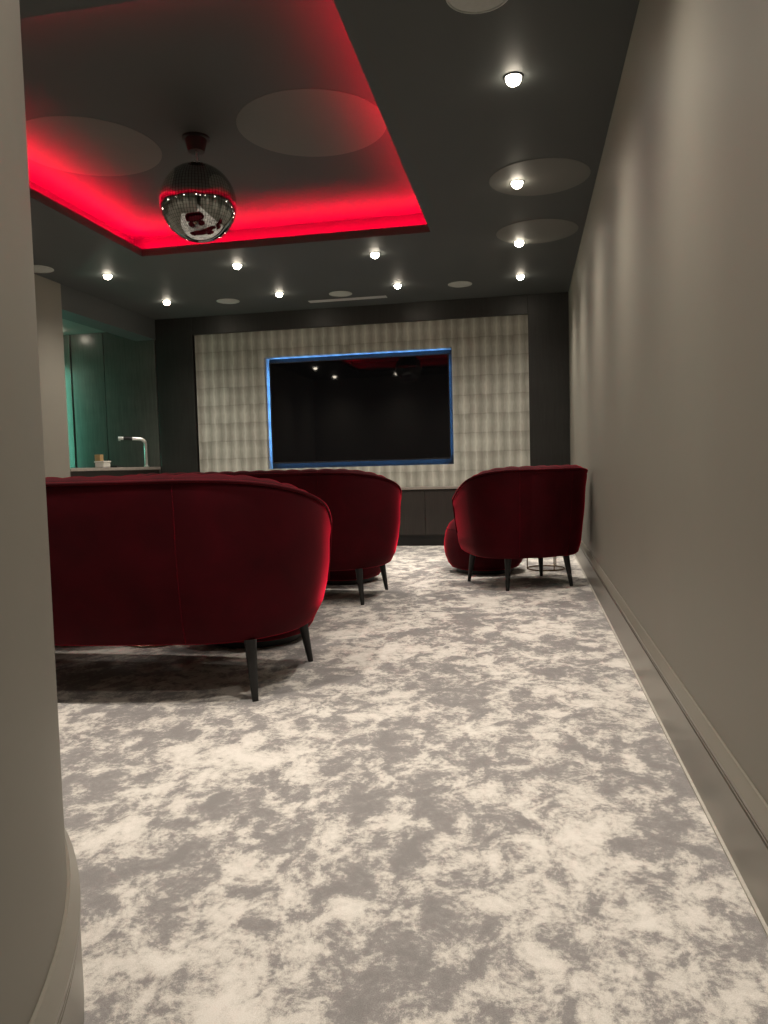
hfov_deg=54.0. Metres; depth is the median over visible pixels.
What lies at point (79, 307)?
wall
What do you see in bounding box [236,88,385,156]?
ceiling disc
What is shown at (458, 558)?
pouf
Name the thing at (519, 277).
recessed light
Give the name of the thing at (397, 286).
recessed light
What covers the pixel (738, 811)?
baseboard
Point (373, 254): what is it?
recessed light
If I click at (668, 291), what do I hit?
wall
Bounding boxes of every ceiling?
[19,0,639,319]
[20,0,426,248]
[62,319,103,334]
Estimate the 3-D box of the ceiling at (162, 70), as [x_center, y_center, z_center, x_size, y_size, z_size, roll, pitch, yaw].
[-1.164,-2.259,4.650,2.900,0.208,3.660,-1,4,11]
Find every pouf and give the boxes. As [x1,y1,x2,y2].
[215,618,313,647]
[327,566,380,584]
[444,519,522,574]
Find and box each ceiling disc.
[26,116,161,175]
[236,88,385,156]
[489,158,590,195]
[496,219,577,243]
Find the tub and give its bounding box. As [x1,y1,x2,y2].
[94,461,110,467]
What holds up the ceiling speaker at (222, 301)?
attached to the ceiling at (434, 72)
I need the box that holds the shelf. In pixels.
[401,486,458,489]
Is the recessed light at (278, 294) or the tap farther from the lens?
the tap
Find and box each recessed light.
[102,274,112,279]
[162,300,170,304]
[232,263,241,268]
[275,292,283,296]
[370,252,379,257]
[393,284,401,288]
[503,72,523,86]
[510,180,523,188]
[513,240,524,246]
[516,275,524,279]
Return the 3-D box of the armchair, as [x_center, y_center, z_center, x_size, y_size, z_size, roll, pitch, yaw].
[1.082,0.102,5.833,0.983,0.921,0.852,-3,4,-16]
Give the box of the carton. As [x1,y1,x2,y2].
[95,455,102,467]
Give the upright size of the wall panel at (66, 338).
2.687 m
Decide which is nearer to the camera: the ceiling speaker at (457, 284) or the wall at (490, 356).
the ceiling speaker at (457, 284)
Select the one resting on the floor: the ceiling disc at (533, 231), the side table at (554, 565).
the side table at (554, 565)
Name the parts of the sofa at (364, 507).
leg, leg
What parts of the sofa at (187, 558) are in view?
leg, leg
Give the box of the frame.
[269,350,453,468]
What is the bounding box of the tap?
[118,436,148,466]
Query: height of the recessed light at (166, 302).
0.042 m
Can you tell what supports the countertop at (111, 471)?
on the floor
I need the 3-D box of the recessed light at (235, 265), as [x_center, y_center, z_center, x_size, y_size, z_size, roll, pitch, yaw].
[-1.330,-2.221,6.828,0.096,0.042,0.096,-1,4,11]
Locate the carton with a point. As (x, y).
(97, 457)
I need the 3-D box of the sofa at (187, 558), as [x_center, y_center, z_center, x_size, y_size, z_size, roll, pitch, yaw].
[-1.322,0.303,3.456,2.133,0.941,0.928,-1,4,11]
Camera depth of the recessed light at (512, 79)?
3.61 m
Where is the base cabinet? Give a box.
[397,489,456,545]
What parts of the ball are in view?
motor mount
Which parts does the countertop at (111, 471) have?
panel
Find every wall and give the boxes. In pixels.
[0,0,66,1023]
[34,274,70,477]
[60,284,155,340]
[70,314,529,486]
[568,0,767,804]
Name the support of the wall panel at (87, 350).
attached to the wall at (490, 356)
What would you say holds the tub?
on the countertop at (111, 471)
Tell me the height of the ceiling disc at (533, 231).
0.002 m
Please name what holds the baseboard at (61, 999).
attached to the wall at (33, 870)
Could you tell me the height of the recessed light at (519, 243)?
0.042 m
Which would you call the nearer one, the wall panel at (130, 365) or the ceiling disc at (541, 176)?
the ceiling disc at (541, 176)
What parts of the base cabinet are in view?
door, door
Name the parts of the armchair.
leg, leg, leg, leg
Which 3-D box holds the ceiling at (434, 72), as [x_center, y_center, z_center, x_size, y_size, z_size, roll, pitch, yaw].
[-2.159,-2.060,3.719,6.827,0.063,11.160,-1,4,11]
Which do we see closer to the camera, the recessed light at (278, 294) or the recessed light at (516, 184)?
the recessed light at (516, 184)
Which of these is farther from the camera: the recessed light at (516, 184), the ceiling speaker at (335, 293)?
the ceiling speaker at (335, 293)
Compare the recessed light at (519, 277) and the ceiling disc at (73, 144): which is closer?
the ceiling disc at (73, 144)
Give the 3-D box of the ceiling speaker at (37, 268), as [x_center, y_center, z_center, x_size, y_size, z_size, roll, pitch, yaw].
[-3.117,-2.188,6.789,0.262,0.008,0.262,-1,4,11]
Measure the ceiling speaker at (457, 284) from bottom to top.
0.008 m
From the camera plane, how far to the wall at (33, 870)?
1.05 m
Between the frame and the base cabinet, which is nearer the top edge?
the frame
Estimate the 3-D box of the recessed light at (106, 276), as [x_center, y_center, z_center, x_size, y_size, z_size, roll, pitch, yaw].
[-2.592,-2.202,7.068,0.096,0.042,0.096,-1,4,11]
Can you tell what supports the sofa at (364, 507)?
on the floor
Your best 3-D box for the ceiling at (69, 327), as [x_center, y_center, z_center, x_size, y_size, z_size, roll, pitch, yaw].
[-4.031,-2.150,7.893,1.390,0.050,3.460,-1,4,11]
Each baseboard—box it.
[29,827,83,1023]
[575,540,767,925]
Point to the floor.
(469, 804)
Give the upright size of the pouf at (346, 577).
0.501 m
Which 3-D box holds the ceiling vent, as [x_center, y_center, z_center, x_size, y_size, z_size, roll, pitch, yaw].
[-0.403,-2.358,8.354,0.880,0.006,0.090,-1,4,11]
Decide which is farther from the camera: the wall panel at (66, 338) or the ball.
the wall panel at (66, 338)
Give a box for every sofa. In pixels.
[45,473,331,701]
[137,469,401,604]
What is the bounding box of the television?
[269,353,450,463]
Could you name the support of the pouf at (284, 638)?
on the floor
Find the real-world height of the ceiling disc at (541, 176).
0.002 m
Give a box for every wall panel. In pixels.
[63,335,76,467]
[71,333,108,467]
[103,332,160,473]
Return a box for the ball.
[159,132,236,242]
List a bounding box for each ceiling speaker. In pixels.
[34,265,53,272]
[217,299,239,303]
[329,291,351,296]
[446,0,507,13]
[448,281,471,287]
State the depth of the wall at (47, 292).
7.20 m
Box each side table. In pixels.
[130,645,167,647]
[527,557,564,570]
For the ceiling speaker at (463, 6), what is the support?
attached to the ceiling at (434, 72)
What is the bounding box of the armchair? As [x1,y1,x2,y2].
[452,465,587,590]
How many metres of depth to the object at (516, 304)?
8.73 m
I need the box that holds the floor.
[54,546,767,1023]
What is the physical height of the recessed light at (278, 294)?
0.042 m
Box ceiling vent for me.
[308,295,386,302]
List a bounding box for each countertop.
[70,467,160,476]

